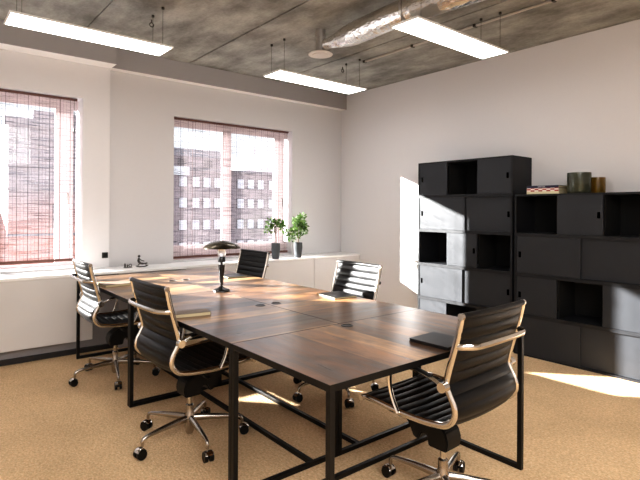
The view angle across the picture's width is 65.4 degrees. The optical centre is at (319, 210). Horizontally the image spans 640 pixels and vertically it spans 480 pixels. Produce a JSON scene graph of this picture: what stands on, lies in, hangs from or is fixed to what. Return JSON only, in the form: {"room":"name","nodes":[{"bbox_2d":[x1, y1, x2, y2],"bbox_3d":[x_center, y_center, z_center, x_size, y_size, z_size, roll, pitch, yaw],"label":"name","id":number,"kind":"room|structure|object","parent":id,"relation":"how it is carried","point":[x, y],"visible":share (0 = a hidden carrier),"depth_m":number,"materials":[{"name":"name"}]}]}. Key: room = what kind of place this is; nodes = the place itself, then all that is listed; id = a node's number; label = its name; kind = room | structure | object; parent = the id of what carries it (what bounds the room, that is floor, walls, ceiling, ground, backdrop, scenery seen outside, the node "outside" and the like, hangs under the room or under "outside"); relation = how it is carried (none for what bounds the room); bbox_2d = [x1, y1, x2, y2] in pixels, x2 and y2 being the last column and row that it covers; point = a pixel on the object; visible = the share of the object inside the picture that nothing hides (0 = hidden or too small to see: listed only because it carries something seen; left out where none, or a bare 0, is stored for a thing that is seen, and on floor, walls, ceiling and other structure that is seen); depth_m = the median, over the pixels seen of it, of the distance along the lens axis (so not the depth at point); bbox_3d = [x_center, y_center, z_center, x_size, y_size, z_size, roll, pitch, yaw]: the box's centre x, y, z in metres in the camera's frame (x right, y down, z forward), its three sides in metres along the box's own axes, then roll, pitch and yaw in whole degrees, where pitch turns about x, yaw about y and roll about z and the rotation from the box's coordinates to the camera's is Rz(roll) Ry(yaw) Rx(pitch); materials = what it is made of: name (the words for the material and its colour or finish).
{"room":"office","nodes":[
{"label":"office","id":0,"kind":"room"},
{"bbox_2d":[0,49,341,273],"bbox_3d":[-2.263,-0.172,5.417,6.550,3.090,0.275,0,0,-39],"label":"wall","id":1,"kind":"structure","parent":0,"point":[125,122],"depth_m":5.58,"materials":[{"name":"paint"}]},
{"bbox_2d":[0,91,77,268],"bbox_3d":[-3.213,-0.295,4.703,1.715,1.725,0.078,0,0,-39],"label":"window","id":2,"kind":"structure","parent":1,"relation":"in","point":[17,99],"depth_m":5.16,"materials":[{"name":"grey paint"}]},
{"bbox_2d":[0,88,76,264],"bbox_3d":[-3.139,-0.320,4.585,1.663,1.661,0.043,0,0,-39],"label":"blind","id":3,"kind":"object","parent":2,"relation":"attached to","point":[28,94],"visible":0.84,"depth_m":4.89,"materials":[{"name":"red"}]},
{"bbox_2d":[0,19,116,68],"bbox_3d":[-3.402,-1.617,4.186,3.215,0.212,0.220,0,0,-39],"label":"trim","id":4,"kind":"structure","parent":1,"relation":"attached to","point":[12,38],"depth_m":4.78,"materials":[{"name":"paint"}]},
{"bbox_2d":[0,269,180,359],"bbox_3d":[-3.131,0.998,4.362,3.880,0.740,0.310,0,0,-39],"label":"trim","id":5,"kind":"structure","parent":1,"relation":"attached to","point":[99,334],"depth_m":4.85,"materials":[{"name":"grey paint"}]},
{"bbox_2d":[102,252,107,257],"bbox_3d":[-2.258,0.468,5.233,0.060,0.060,0.022,0,0,-39],"label":"wall socket","id":6,"kind":"object","parent":1,"relation":"attached to","point":[104,254],"visible":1,"depth_m":5.22,"materials":[{"name":"black plastic"}]},
{"bbox_2d":[110,49,346,110],"bbox_3d":[-0.939,-1.603,6.348,3.335,0.212,0.130,0,0,-39],"label":"ceiling beam","id":7,"kind":"structure","parent":1,"relation":"attached to","point":[129,62],"depth_m":6.06,"materials":[{"name":"paint"}]},
{"bbox_2d":[173,120,286,259],"bbox_3d":[-1.117,-0.254,6.417,1.700,1.688,0.078,0,0,-39],"label":"window","id":8,"kind":"structure","parent":1,"relation":"in","point":[224,188],"depth_m":6.41,"materials":[{"name":"grey paint"}]},
{"bbox_2d":[173,117,288,258],"bbox_3d":[-1.078,-0.262,6.341,1.648,1.660,0.043,0,0,-39],"label":"blind","id":9,"kind":"object","parent":8,"relation":"attached to","point":[175,118],"visible":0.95,"depth_m":6.28,"materials":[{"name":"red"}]},
{"bbox_2d":[0,335,639,479],"bbox_3d":[0.542,1.450,1.974,7.150,0.120,9.360,0,0,-39],"label":"floor","id":10,"kind":"structure","parent":0,"point":[579,424],"depth_m":3.15,"materials":[{"name":"carpet"}]},
{"bbox_2d":[0,332,181,365],"bbox_3d":[-3.024,1.347,4.228,3.880,0.045,0.035,0,0,-39],"label":"baseboard","id":11,"kind":"structure","parent":10,"relation":"on","point":[18,360],"depth_m":4.64,"materials":[{"name":"black"}]},
{"bbox_2d":[0,263,186,352],"bbox_3d":[-3.079,0.980,4.321,3.890,0.777,0.394,0,0,-39],"label":"base cabinet","id":12,"kind":"object","parent":10,"relation":"on","point":[38,309],"visible":0.66,"depth_m":4.55,"materials":[{"name":"white paint"}]},
{"bbox_2d":[136,255,147,266],"bbox_3d":[-1.892,0.534,5.290,0.134,0.131,0.030,0,0,-39],"label":"figurine","id":13,"kind":"object","parent":12,"relation":"on","point":[139,259],"visible":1,"depth_m":5.27,"materials":[{"name":"grey metal"}]},
{"bbox_2d":[68,258,159,389],"bbox_3d":[-1.709,0.888,4.114,0.689,0.976,0.708,0,0,-39],"label":"office chair","id":14,"kind":"object","parent":10,"relation":"on","point":[90,302],"visible":0.75,"depth_m":4.03,"materials":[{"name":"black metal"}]},
{"bbox_2d":[76,272,212,406],"bbox_3d":[-1.536,1.001,4.277,0.685,0.754,1.448,0,0,-39],"label":"desk","id":15,"kind":"object","parent":10,"relation":"on","point":[177,287],"visible":0.47,"depth_m":4.30,"materials":[{"name":"brown wood"}]},
{"bbox_2d":[98,280,130,287],"bbox_3d":[-1.714,0.616,4.194,0.250,0.020,0.190,0,0,-44],"label":"notebook","id":16,"kind":"object","parent":15,"relation":"on","point":[123,282],"visible":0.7,"depth_m":4.14,"materials":[{"name":"brown paper"}]},
{"bbox_2d":[128,277,255,462],"bbox_3d":[-0.789,0.894,3.002,0.680,0.975,0.680,0,0,-41],"label":"office chair","id":17,"kind":"object","parent":10,"relation":"on","point":[159,340],"visible":0.95,"depth_m":2.92,"materials":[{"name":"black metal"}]},
{"bbox_2d":[134,447,146,453],"bbox_3d":[-1.000,1.329,2.769,0.048,0.021,0.059,0,0,40],"label":"hood","id":18,"kind":"object","parent":17,"relation":"attached to","point":[139,450],"depth_m":2.76,"materials":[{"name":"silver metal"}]},
{"bbox_2d":[141,419,151,424],"bbox_3d":[-1.095,1.329,3.141,0.059,0.021,0.048,0,0,22],"label":"hood","id":19,"kind":"object","parent":17,"relation":"attached to","point":[147,421],"depth_m":3.13,"materials":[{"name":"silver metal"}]},
{"bbox_2d":[201,407,209,411],"bbox_3d":[-0.769,1.330,3.347,0.048,0.021,0.059,0,0,4],"label":"hood","id":20,"kind":"object","parent":17,"relation":"attached to","point":[204,409],"depth_m":3.33,"materials":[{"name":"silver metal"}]},
{"bbox_2d":[202,449,213,456],"bbox_3d":[-0.616,1.331,2.744,0.048,0.021,0.059,0,0,-32],"label":"hood","id":21,"kind":"object","parent":17,"relation":"attached to","point":[207,453],"depth_m":2.73,"materials":[{"name":"silver metal"}]},
{"bbox_2d":[239,422,248,426],"bbox_3d":[-0.474,1.332,3.101,0.059,0.021,0.048,0,0,-14],"label":"hood","id":22,"kind":"object","parent":17,"relation":"attached to","point":[243,424],"depth_m":3.09,"materials":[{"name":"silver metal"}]},
{"bbox_2d":[173,258,238,335],"bbox_3d":[-1.251,0.992,5.885,0.896,0.775,0.418,0,0,-39],"label":"base cabinet","id":23,"kind":"object","parent":10,"relation":"on","point":[230,264],"visible":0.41,"depth_m":5.70,"materials":[{"name":"white paint"}]},
{"bbox_2d":[150,268,284,380],"bbox_3d":[-1.004,1.004,4.713,0.685,0.754,1.448,0,0,-39],"label":"desk","id":24,"kind":"object","parent":10,"relation":"on","point":[204,277],"visible":0.34,"depth_m":4.56,"materials":[{"name":"brown wood"}]},
{"bbox_2d":[224,273,247,277],"bbox_3d":[-0.837,0.625,4.788,0.200,0.012,0.240,0,0,-32],"label":"notebook","id":25,"kind":"object","parent":24,"relation":"on","point":[232,275],"visible":0.95,"depth_m":4.75,"materials":[{"name":"black paper"}]},
{"bbox_2d":[129,291,338,479],"bbox_3d":[-0.618,1.006,3.154,0.685,0.754,1.448,0,0,-39],"label":"desk","id":26,"kind":"object","parent":10,"relation":"on","point":[232,319],"visible":0.65,"depth_m":2.90,"materials":[{"name":"brown wood"}]},
{"bbox_2d":[175,308,210,318],"bbox_3d":[-0.785,0.621,3.010,0.220,0.022,0.115,0,0,-30],"label":"notebook","id":27,"kind":"object","parent":26,"relation":"on","point":[194,312],"visible":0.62,"depth_m":2.98,"materials":[{"name":"brown paper"}]},
{"bbox_2d":[200,249,269,341],"bbox_3d":[-0.890,0.893,4.954,0.697,0.976,0.665,0,0,-41],"label":"office chair","id":28,"kind":"object","parent":10,"relation":"on","point":[250,262],"visible":0.19,"depth_m":5.07,"materials":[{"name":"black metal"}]},
{"bbox_2d":[265,255,313,287],"bbox_3d":[-0.554,0.996,6.455,0.896,0.775,0.418,0,0,-39],"label":"base cabinet","id":29,"kind":"object","parent":10,"relation":"on","point":[290,269],"visible":0.27,"depth_m":6.38,"materials":[{"name":"white paint"}]},
{"bbox_2d":[264,217,287,258],"bbox_3d":[-0.564,0.344,6.280,0.374,0.527,0.165,0,0,-39],"label":"potted plant","id":30,"kind":"object","parent":29,"relation":"on","point":[275,247],"visible":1,"depth_m":6.25,"materials":[{"name":"green plant"}]},
{"bbox_2d":[282,212,308,257],"bbox_3d":[-0.313,0.309,6.460,0.427,0.599,0.170,0,0,-39],"label":"potted plant","id":31,"kind":"object","parent":29,"relation":"on","point":[297,224],"visible":1,"depth_m":6.45,"materials":[{"name":"green plant"}]},
{"bbox_2d":[218,283,415,455],"bbox_3d":[-0.085,1.009,3.589,0.685,0.754,1.448,0,0,-39],"label":"desk","id":32,"kind":"object","parent":10,"relation":"on","point":[292,297],"visible":0.53,"depth_m":3.35,"materials":[{"name":"brown wood"}]},
{"bbox_2d":[203,240,239,291],"bbox_3d":[-0.773,0.432,3.910,0.292,0.400,0.292,0,0,-39],"label":"table lamp","id":33,"kind":"object","parent":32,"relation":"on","point":[221,246],"visible":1,"depth_m":3.88,"materials":[{"name":"black metal"}]},
{"bbox_2d":[218,257,224,264],"bbox_3d":[-0.773,0.394,3.910,0.060,0.065,0.060,0,0,-39],"label":"socket","id":34,"kind":"object","parent":33,"relation":"attached to","point":[220,259],"depth_m":3.89,"materials":[{"name":"black"}]},
{"bbox_2d":[317,291,356,299],"bbox_3d":[0.125,0.631,3.722,0.200,0.012,0.240,0,0,-32],"label":"notebook","id":35,"kind":"object","parent":32,"relation":"on","point":[334,295],"visible":1,"depth_m":3.67,"materials":[{"name":"black paper"}]},
{"bbox_2d":[302,252,359,290],"bbox_3d":[0.117,1.000,7.004,0.831,0.775,0.418,0,0,-39],"label":"base cabinet","id":36,"kind":"object","parent":10,"relation":"on","point":[325,264],"visible":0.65,"depth_m":6.74,"materials":[{"name":"white paint"}]},
{"bbox_2d":[292,260,382,407],"bbox_3d":[0.081,0.899,3.806,0.670,0.976,0.691,0,0,-37],"label":"office chair","id":37,"kind":"object","parent":10,"relation":"on","point":[360,279],"visible":0.23,"depth_m":3.91,"materials":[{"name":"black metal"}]},
{"bbox_2d":[345,398,353,402],"bbox_3d":[0.208,1.336,3.514,0.048,0.021,0.059,0,0,-20],"label":"hood","id":38,"kind":"object","parent":37,"relation":"attached to","point":[349,400],"depth_m":3.50,"materials":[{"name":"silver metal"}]},
{"bbox_2d":[231,309,523,479],"bbox_3d":[0.337,1.012,2.528,1.374,0.754,0.724,0,0,-39],"label":"desk","id":39,"kind":"object","parent":10,"relation":"on","point":[331,359],"visible":0.73,"depth_m":2.36,"materials":[{"name":"brown wood"}]},
{"bbox_2d":[410,332,453,350],"bbox_3d":[0.584,0.631,2.418,0.200,0.016,0.225,0,0,-41],"label":"notebook","id":40,"kind":"object","parent":39,"relation":"on","point":[432,339],"visible":0.73,"depth_m":2.40,"materials":[{"name":"black paper"}]},
{"bbox_2d":[359,299,525,479],"bbox_3d":[0.570,0.902,2.383,0.696,0.976,0.675,0,0,-41],"label":"office chair","id":41,"kind":"object","parent":10,"relation":"on","point":[479,377],"visible":0.96,"depth_m":2.24,"materials":[{"name":"black leather"}]},
{"bbox_2d":[382,463,394,470],"bbox_3d":[0.360,1.337,2.608,0.048,0.021,0.059,0,0,-43],"label":"hood","id":42,"kind":"object","parent":41,"relation":"attached to","point":[388,466],"depth_m":2.59,"materials":[{"name":"silver metal"}]},
{"bbox_2d":[454,459,463,466],"bbox_3d":[0.742,1.339,2.656,0.048,0.021,0.059,0,0,29],"label":"hood","id":43,"kind":"object","parent":41,"relation":"attached to","point":[458,463],"depth_m":2.64,"materials":[{"name":"silver metal"}]},
{"bbox_2d":[418,155,531,351],"bbox_3d":[1.663,0.424,5.481,0.375,1.945,1.180,0,0,-39],"label":"tall cabinet","id":44,"kind":"object","parent":10,"relation":"on","point":[466,207],"visible":0.78,"depth_m":5.37,"materials":[{"name":"grey paint"}]},
{"bbox_2d":[419,295,490,308],"bbox_3d":[1.655,1.007,5.477,0.363,0.032,1.144,0,0,-39],"label":"shelf","id":45,"kind":"object","parent":44,"relation":"attached to","point":[434,299],"depth_m":5.47,"materials":[{"name":"grey paint"}]},
{"bbox_2d":[419,229,509,235],"bbox_3d":[1.659,0.229,5.477,0.363,0.032,1.144,0,0,-39],"label":"shelf","id":46,"kind":"object","parent":44,"relation":"attached to","point":[450,232],"depth_m":5.33,"materials":[{"name":"grey paint"}]},
{"bbox_2d":[419,260,509,274],"bbox_3d":[1.657,0.618,5.477,0.363,0.032,1.144,0,0,-39],"label":"shelf","id":47,"kind":"object","parent":44,"relation":"attached to","point":[494,268],"depth_m":5.36,"materials":[{"name":"grey paint"}]},
{"bbox_2d":[419,193,510,197],"bbox_3d":[1.661,-0.160,5.477,0.363,0.032,1.144,0,0,-39],"label":"shelf","id":48,"kind":"object","parent":44,"relation":"attached to","point":[421,195],"depth_m":5.36,"materials":[{"name":"grey paint"}]},
{"bbox_2d":[514,192,639,382],"bbox_3d":[2.437,0.623,4.532,0.375,1.556,1.220,0,0,-39],"label":"cabinet","id":49,"kind":"object","parent":10,"relation":"on","point":[577,255],"visible":0.84,"depth_m":4.46,"materials":[{"name":"grey paint"}]},
{"bbox_2d":[527,191,566,193],"bbox_3d":[2.178,-0.169,4.775,0.186,0.025,0.310,0,0,-39],"label":"book","id":50,"kind":"object","parent":49,"relation":"on","point":[540,192],"visible":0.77,"depth_m":4.68,"materials":[{"name":"beige paper"}]},
{"bbox_2d":[527,188,566,191],"bbox_3d":[2.178,-0.198,4.775,0.186,0.032,0.310,0,0,-39],"label":"book","id":51,"kind":"object","parent":50,"relation":"on","point":[528,189],"visible":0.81,"depth_m":4.70,"materials":[{"name":"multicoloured paper"}]},
{"bbox_2d":[527,185,566,188],"bbox_3d":[2.181,-0.226,4.780,0.195,0.024,0.307,0,0,-39],"label":"book","id":52,"kind":"object","parent":51,"relation":"on","point":[543,186],"visible":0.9,"depth_m":4.68,"materials":[{"name":"black paper"}]},
{"bbox_2d":[516,232,639,241],"bbox_3d":[2.434,0.234,4.528,0.363,0.032,1.184,0,0,-39],"label":"shelf","id":53,"kind":"object","parent":49,"relation":"attached to","point":[552,236],"depth_m":4.42,"materials":[{"name":"grey paint"}]},
{"bbox_2d":[516,272,639,288],"bbox_3d":[2.432,0.623,4.528,0.363,0.032,1.184,0,0,-39],"label":"shelf","id":54,"kind":"object","parent":49,"relation":"attached to","point":[535,276],"depth_m":4.42,"materials":[{"name":"grey paint"}]},
{"bbox_2d":[567,172,591,192],"bbox_3d":[2.352,-0.250,4.519,0.200,0.188,0.200,0,0,-39],"label":"glass vase","id":55,"kind":"object","parent":49,"relation":"on","point":[577,182],"visible":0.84,"depth_m":4.44,"materials":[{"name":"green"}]},
{"bbox_2d":[523,311,639,336],"bbox_3d":[2.430,1.012,4.528,0.363,0.032,1.184,0,0,-39],"label":"shelf","id":56,"kind":"object","parent":49,"relation":"attached to","point":[574,320],"depth_m":4.51,"materials":[{"name":"grey paint"}]},
{"bbox_2d":[592,177,605,192],"bbox_3d":[2.545,-0.230,4.571,0.136,0.150,0.136,0,0,-39],"label":"glass vase","id":57,"kind":"object","parent":49,"relation":"on","point":[598,183],"visible":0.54,"depth_m":4.51,"materials":[{"name":"brown"}]},
{"bbox_2d":[0,0,639,94],"bbox_3d":[0.561,-1.800,1.974,7.150,0.200,9.360,0,0,-39],"label":"ceiling","id":58,"kind":"structure","parent":0,"point":[236,36],"depth_m":4.63,"materials":[{"name":"concrete"}]},
{"bbox_2d":[3,7,173,55],"bbox_3d":[-1.791,-1.546,3.950,1.188,0.335,0.295,0,0,-39],"label":"ceiling light","id":59,"kind":"object","parent":58,"relation":"hanging from","point":[13,18],"visible":1,"depth_m":3.88,"materials":[{"name":"glowing white plastic diffuser"},{"name":"steel"}]},
{"bbox_2d":[263,38,366,93],"bbox_3d":[-0.026,-1.536,5.354,1.193,0.335,0.295,0,0,-39],"label":"ceiling light","id":60,"kind":"object","parent":58,"relation":"hanging from","point":[279,74],"visible":1,"depth_m":5.28,"materials":[{"name":"white plastic"}]},
{"bbox_2d":[265,71,364,93],"bbox_3d":[-0.027,-1.373,5.354,1.169,0.008,0.283,0,0,-39],"label":"diffuser","id":61,"kind":"object","parent":60,"relation":"attached to","point":[288,76],"depth_m":5.29,"materials":[{"name":"white plastic"}]},
{"bbox_2d":[308,28,332,58],"bbox_3d":[0.005,-1.583,4.698,0.232,0.241,0.232,0,0,-39],"label":"ceiling vent","id":62,"kind":"object","parent":58,"relation":"in","point":[320,52],"visible":0.98,"depth_m":4.66,"materials":[{"name":"metal"}]},
{"bbox_2d":[322,0,483,49],"bbox_3d":[1.260,-1.556,3.189,0.314,0.271,3.766,0,0,-41],"label":"air duct","id":63,"kind":"object","parent":58,"relation":"attached to","point":[376,23],"visible":0.96,"depth_m":3.93,"materials":[{"name":"silver metal"}]},
{"bbox_2d":[391,0,508,58],"bbox_3d":[1.075,-1.530,3.993,1.205,0.335,0.255,0,0,-39],"label":"ceiling light","id":64,"kind":"object","parent":58,"relation":"hanging from","point":[418,26],"visible":1,"depth_m":3.92,"materials":[{"name":"translucent white plastic diffuser"},{"name":"painted metal"}]},
{"bbox_2d":[393,18,505,58],"bbox_3d":[1.074,-1.367,3.993,1.181,0.008,0.243,0,0,-39],"label":"diffuser","id":65,"kind":"object","parent":64,"relation":"attached to","point":[424,28],"depth_m":3.92,"materials":[{"name":"white plastic"}]},
{"bbox_2d":[363,0,556,62],"bbox_3d":[2.255,-1.675,3.495,0.044,0.026,5.570,0,0,-39],"label":"conduit","id":66,"kind":"object","parent":58,"relation":"attached to","point":[549,1],"visible":1,"depth_m":4.49,"materials":[{"name":"grey metal"}]},
{"bbox_2d":[341,19,639,308],"bbox_3d":[3.136,-0.140,4.183,0.250,3.090,9.410,0,0,-39],"label":"wall","id":67,"kind":"structure","parent":0,"point":[571,104],"depth_m":5.60,"materials":[{"name":"paint"}]},
{"label":"outside","id":68,"kind":"structure","parent":0,"visible":0},
{"bbox_3d":[-13.070,10.411,79.126,200.000,0.200,121.000,0,0,-39],"label":"ground","id":69,"kind":"structure","parent":68,"visible":0},
{"bbox_2d":[0,110,75,265],"bbox_3d":[-13.709,2.757,26.037,5.850,15.100,8.350,0,0,-39],"label":"brick building","id":70,"kind":"structure","parent":69,"relation":"on","point":[45,200],"depth_m":21.98,"materials":[{"name":"red brick"},{"name":"glass"}]},
{"bbox_2d":[173,147,272,245],"bbox_3d":[-12.080,1.667,60.199,33.900,17.300,9.500,0,0,-39],"label":"brick building","id":71,"kind":"structure","parent":69,"relation":"on","point":[257,228],"depth_m":55.00,"materials":[{"name":"grey brick"}]},
{"bbox_2d":[179,220,186,229],"bbox_3d":[-14.488,1.502,52.638,0.800,1.050,0.040,0,0,-39],"label":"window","id":72,"kind":"structure","parent":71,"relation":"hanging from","point":[180,221],"depth_m":52.63,"materials":[{"name":"white glass"}]},
{"bbox_2d":[179,199,186,207],"bbox_3d":[-14.474,-0.847,52.638,0.800,1.050,0.040,0,0,-39],"label":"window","id":73,"kind":"structure","parent":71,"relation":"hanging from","point":[180,200],"depth_m":52.58,"materials":[{"name":"white glass"}]},
{"bbox_2d":[179,176,186,185],"bbox_3d":[-14.461,-3.097,52.638,0.800,1.050,0.040,0,0,-39],"label":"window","id":74,"kind":"structure","parent":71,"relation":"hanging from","point":[182,179],"depth_m":52.63,"materials":[{"name":"white glass"}]},
{"bbox_2d":[192,221,198,229],"bbox_3d":[-13.365,1.509,53.556,0.800,1.050,0.040,0,0,-39],"label":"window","id":75,"kind":"structure","parent":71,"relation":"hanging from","point":[194,224],"depth_m":53.51,"materials":[{"name":"white glass"}]},
{"bbox_2d":[192,198,198,206],"bbox_3d":[-13.351,-0.841,53.556,0.800,1.050,0.040,0,0,-39],"label":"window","id":76,"kind":"structure","parent":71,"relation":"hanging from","point":[197,199],"depth_m":53.51,"materials":[{"name":"white glass"}]},
{"bbox_2d":[193,177,199,186],"bbox_3d":[-13.338,-3.091,53.556,0.800,1.050,0.040,0,0,-39],"label":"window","id":77,"kind":"structure","parent":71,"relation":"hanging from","point":[194,179],"depth_m":53.57,"materials":[{"name":"white glass"}]},
{"bbox_2d":[203,221,209,228],"bbox_3d":[-12.359,1.515,54.379,0.800,1.050,0.040,0,0,-39],"label":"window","id":78,"kind":"structure","parent":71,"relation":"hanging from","point":[205,222],"depth_m":54.33,"materials":[{"name":"white glass"}]},
{"bbox_2d":[203,199,209,207],"bbox_3d":[-12.345,-0.835,54.379,0.800,1.050,0.040,0,0,-39],"label":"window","id":79,"kind":"structure","parent":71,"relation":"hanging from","point":[205,201],"depth_m":54.32,"materials":[{"name":"white glass"}]},
{"bbox_2d":[204,178,210,186],"bbox_3d":[-12.332,-3.085,54.379,0.800,1.050,0.040,0,0,-39],"label":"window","id":80,"kind":"structure","parent":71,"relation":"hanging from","point":[204,178],"depth_m":54.32,"materials":[{"name":"white glass"}]},
{"bbox_2d":[214,220,220,228],"bbox_3d":[-11.352,1.521,55.201,0.800,1.050,0.040,0,0,-39],"label":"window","id":81,"kind":"structure","parent":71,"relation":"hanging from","point":[214,220],"depth_m":55.13,"materials":[{"name":"white glass"}]},
{"bbox_2d":[214,198,220,207],"bbox_3d":[-11.338,-0.829,55.201,0.800,1.050,0.040,0,0,-39],"label":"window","id":82,"kind":"structure","parent":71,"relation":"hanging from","point":[215,202],"depth_m":55.16,"materials":[{"name":"white glass"}]},
{"bbox_2d":[214,178,220,187],"bbox_3d":[-11.325,-3.079,55.201,0.800,1.050,0.040,0,0,-39],"label":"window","id":83,"kind":"structure","parent":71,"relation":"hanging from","point":[215,178],"depth_m":55.16,"materials":[{"name":"white glass"}]},
{"bbox_2d":[237,219,243,228],"bbox_3d":[-9.107,1.534,57.036,0.800,1.050,0.040,0,0,-39],"label":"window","id":84,"kind":"structure","parent":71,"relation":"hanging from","point":[238,224],"depth_m":57.01,"materials":[{"name":"white glass"}]},
{"bbox_2d":[237,199,243,207],"bbox_3d":[-9.093,-0.816,57.036,0.800,1.050,0.040,0,0,-39],"label":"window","id":85,"kind":"structure","parent":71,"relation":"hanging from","point":[239,202],"depth_m":57.01,"materials":[{"name":"white glass"}]},
{"bbox_2d":[238,179,243,188],"bbox_3d":[-9.080,-3.066,57.036,0.800,1.050,0.040,0,0,-39],"label":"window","id":86,"kind":"structure","parent":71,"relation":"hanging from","point":[239,182],"depth_m":57.08,"materials":[{"name":"white glass"}]},
{"bbox_2d":[248,220,253,227],"bbox_3d":[-8.061,1.540,57.891,0.800,1.050,0.040,0,0,-39],"label":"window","id":87,"kind":"structure","parent":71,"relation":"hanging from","point":[249,224],"depth_m":57.93,"materials":[{"name":"white glass"}]},
{"bbox_2d":[248,199,253,206],"bbox_3d":[-8.048,-0.810,57.891,0.800,1.050,0.040,0,0,-39],"label":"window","id":88,"kind":"structure","parent":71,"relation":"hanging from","point":[249,201],"depth_m":57.85,"materials":[{"name":"white glass"}]},
{"bbox_2d":[248,180,253,187],"bbox_3d":[-8.035,-3.060,57.891,0.800,1.050,0.040,0,0,-39],"label":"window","id":89,"kind":"structure","parent":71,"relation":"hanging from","point":[252,186],"depth_m":57.92,"materials":[{"name":"white glass"}]},
{"bbox_2d":[258,221,262,227],"bbox_3d":[-7.016,1.546,58.745,0.800,1.050,0.040,0,0,-39],"label":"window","id":90,"kind":"structure","parent":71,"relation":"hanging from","point":[259,222],"depth_m":58.72,"materials":[{"name":"white glass"}]},
{"bbox_2d":[258,180,263,188],"bbox_3d":[-6.989,-3.054,58.745,0.800,1.050,0.040,0,0,-39],"label":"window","id":91,"kind":"structure","parent":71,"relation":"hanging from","point":[259,184],"depth_m":58.70,"materials":[{"name":"white glass"}]},
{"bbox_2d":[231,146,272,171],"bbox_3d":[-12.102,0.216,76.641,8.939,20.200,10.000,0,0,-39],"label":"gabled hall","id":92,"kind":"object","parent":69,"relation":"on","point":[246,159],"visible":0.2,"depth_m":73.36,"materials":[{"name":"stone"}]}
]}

